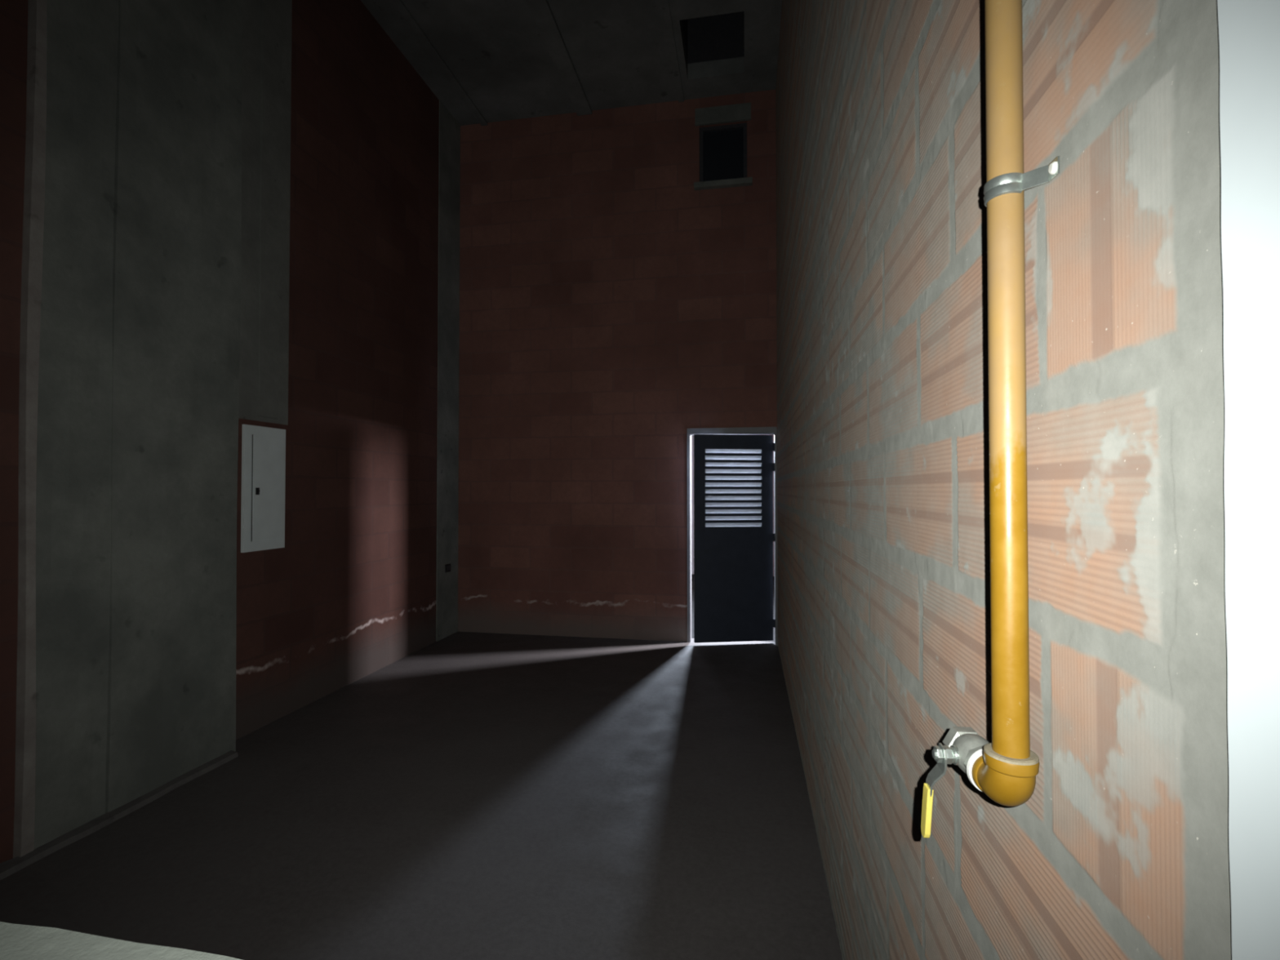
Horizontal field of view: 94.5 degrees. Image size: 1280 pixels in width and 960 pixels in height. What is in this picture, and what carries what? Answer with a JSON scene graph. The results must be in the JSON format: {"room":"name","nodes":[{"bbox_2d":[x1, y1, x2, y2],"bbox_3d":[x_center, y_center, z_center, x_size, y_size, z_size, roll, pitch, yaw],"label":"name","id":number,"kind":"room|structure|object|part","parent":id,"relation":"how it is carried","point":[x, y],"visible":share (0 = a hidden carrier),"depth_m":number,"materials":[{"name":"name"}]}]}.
{"room":"utility room","nodes":[
{"label":"utility room","id":0,"kind":"room"},
{"bbox_2d":[0,0,28,862],"bbox_3d":[-2.702,-1.173,1.700,0.110,5.400,1.488,0,-1,10],"label":"wall","id":1,"kind":"structure","parent":0,"point":[13,13],"depth_m":2.37,"materials":[{"name":"grey concrete"}]},
{"bbox_2d":[0,750,238,879],"bbox_3d":[-2.495,1.522,2.252,0.088,0.030,2.208,0,-1,10],"label":"baseboard","id":2,"kind":"structure","parent":1,"relation":"attached to","point":[7,868],"depth_m":2.65,"materials":[{"name":"grey concrete"}]},
{"bbox_2d":[0,921,242,959],"bbox_3d":[-1.584,0.955,0.643,2.670,1.111,0.140,0,-1,10],"label":"wall","id":3,"kind":"structure","parent":0,"point":[17,941],"depth_m":0.50,"materials":[{"name":"white paint"}]},
{"bbox_2d":[235,0,439,739],"bbox_3d":[-2.630,-1.154,2.849,0.150,5.400,7.050,0,-1,10],"label":"wall","id":4,"kind":"structure","parent":0,"point":[349,594],"depth_m":4.59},
{"bbox_2d":[240,424,285,552],"bbox_3d":[-2.370,0.053,3.747,0.040,0.779,0.327,0,-1,10],"label":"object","id":5,"kind":"object","parent":4,"relation":"attached to","point":[263,448],"visible":1,"depth_m":3.72,"materials":[{"name":"grey metal"}]},
{"bbox_3d":[-2.362,0.051,3.771,0.004,0.650,0.253,0,-1,10],"label":"door","id":6,"kind":"part","parent":5,"relation":"part of","materials":[{"name":"grey metal"}]},
{"bbox_2d":[238,0,292,425],"bbox_3d":[-2.384,-2.104,3.755,0.022,3.470,0.450,0,-1,10],"label":"strip","id":7,"kind":"object","parent":4,"relation":"attached to","point":[266,58],"visible":0.83,"depth_m":3.75,"materials":[{"name":"paint"}]},
{"bbox_2d":[435,100,460,641],"bbox_3d":[-1.969,-1.101,6.093,0.012,5.400,0.430,0,-1,10],"label":"pier","id":8,"kind":"object","parent":4,"relation":"attached to","point":[449,146],"visible":1,"depth_m":6.07,"materials":[{"name":"grey concrete"}]},
{"bbox_2d":[444,563,450,572],"bbox_3d":[-1.959,0.898,6.044,0.013,0.080,0.100,0,-1,10],"label":"wall socket","id":9,"kind":"object","parent":8,"relation":"attached to","point":[447,566],"visible":1,"depth_m":6.02,"materials":[{"name":"black plastic"}]},
{"bbox_2d":[0,573,842,959],"bbox_3d":[1.490,1.635,4.635,7.700,0.120,12.100,0,-1,10],"label":"floor","id":10,"kind":"structure","parent":0,"point":[470,795],"depth_m":2.62,"materials":[{"name":"concrete"}]},
{"bbox_2d":[13,0,242,857],"bbox_3d":[-2.463,-1.153,2.923,0.152,5.400,1.025,0,-1,10],"label":"concrete wall","id":11,"kind":"structure","parent":10,"relation":"on","point":[131,303],"depth_m":2.77,"materials":[{"name":"grey concrete"}]},
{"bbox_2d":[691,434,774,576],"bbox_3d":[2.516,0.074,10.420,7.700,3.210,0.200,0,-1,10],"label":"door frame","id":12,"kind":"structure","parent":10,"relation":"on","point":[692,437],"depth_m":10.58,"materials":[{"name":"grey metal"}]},
{"bbox_2d":[360,0,782,125],"bbox_3d":[-0.913,-3.932,2.665,3.610,0.150,7.200,0,-1,10],"label":"ceiling","id":13,"kind":"structure","parent":0,"point":[619,51],"depth_m":5.28,"materials":[{"name":"concrete"}]},
{"bbox_2d":[525,0,591,115],"bbox_3d":[-1.187,-3.838,2.636,0.160,0.040,7.050,0,-1,10],"label":"rib","id":14,"kind":"object","parent":13,"relation":"attached to","point":[541,11],"visible":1,"depth_m":5.24,"materials":[{"name":"concrete"}]},
{"bbox_2d":[681,11,744,63],"bbox_3d":[0.651,-4.356,5.237,0.590,0.780,0.780,0,-1,10],"label":"shaft","id":15,"kind":"object","parent":13,"relation":"attached to","point":[718,37],"visible":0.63,"depth_m":5.59,"materials":[{"name":"black"}]},
{"bbox_2d":[457,89,777,641],"bbox_3d":[-0.295,-1.101,6.090,3.610,5.400,0.150,0,-1,10],"label":"wall","id":16,"kind":"structure","parent":0,"point":[612,308],"depth_m":6.03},
{"bbox_2d":[693,102,752,190],"bbox_3d":[0.822,-3.283,5.860,0.568,0.805,0.140,0,-1,10],"label":"window","id":17,"kind":"structure","parent":16,"relation":"in","point":[722,148],"depth_m":5.87,"materials":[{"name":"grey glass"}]},
{"bbox_3d":[0.815,-2.909,5.814,0.568,0.055,0.060,0,-1,10],"label":"sill","id":18,"kind":"part","parent":17,"relation":"part of","materials":[{"name":"grey concrete"}]},
{"bbox_3d":[0.829,-3.230,5.901,0.398,0.520,0.006,0,-1,10],"label":"pane","id":19,"kind":"part","parent":17,"relation":"part of","materials":[{"name":"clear glass"}]},
{"bbox_2d":[687,426,777,645],"bbox_3d":[0.894,0.541,5.775,0.868,2.105,0.300,0,-1,10],"label":"door","id":20,"kind":"structure","parent":16,"relation":"in","point":[734,536],"depth_m":5.74,"materials":[{"name":"blue paint"}]},
{"bbox_3d":[0.570,0.532,5.691,0.030,0.120,0.006,0,-1,-7],"label":"lock plate","id":21,"kind":"part","parent":20,"relation":"part of","materials":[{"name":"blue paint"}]},
{"bbox_3d":[0.910,0.109,5.740,0.597,0.877,0.008,0,-1,-7],"label":"louvre frame","id":22,"kind":"part","parent":20,"relation":"part of","materials":[{"name":"blue paint"}]},
{"bbox_2d":[775,0,1279,959],"bbox_3d":[0.841,-1.158,2.612,0.154,5.400,6.600,0,-1,10],"label":"wall","id":23,"kind":"structure","parent":0,"point":[1118,850],"depth_m":0.59,"materials":[{"name":"brick"}]},
{"bbox_2d":[920,0,1039,838],"bbox_3d":[0.371,-1.733,0.693,0.087,4.312,0.146,0,-1,10],"label":"gas pipe","id":24,"kind":"object","parent":23,"relation":"attached to","point":[1006,769],"visible":1,"depth_m":0.60,"materials":[{"name":"yellow metal"}]},
{"bbox_3d":[0.346,0.364,0.695,0.020,0.108,0.025,0,-1,10],"label":"lever","id":25,"kind":"part","parent":24,"relation":"part of","materials":[{"name":"metal"}]},
{"bbox_3d":[0.358,0.321,0.692,0.029,0.021,0.021,0,-1,6],"label":"stem","id":26,"kind":"part","parent":24,"relation":"part of","materials":[{"name":"metal"}]},
{"bbox_2d":[983,155,1059,207],"bbox_3d":[0.383,-0.302,0.602,0.037,0.021,0.073,0,-1,-9],"label":"clamp","id":27,"kind":"object","parent":24,"relation":"attached to","point":[1012,182],"visible":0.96,"depth_m":0.60,"materials":[{"name":"metal"}]}
]}

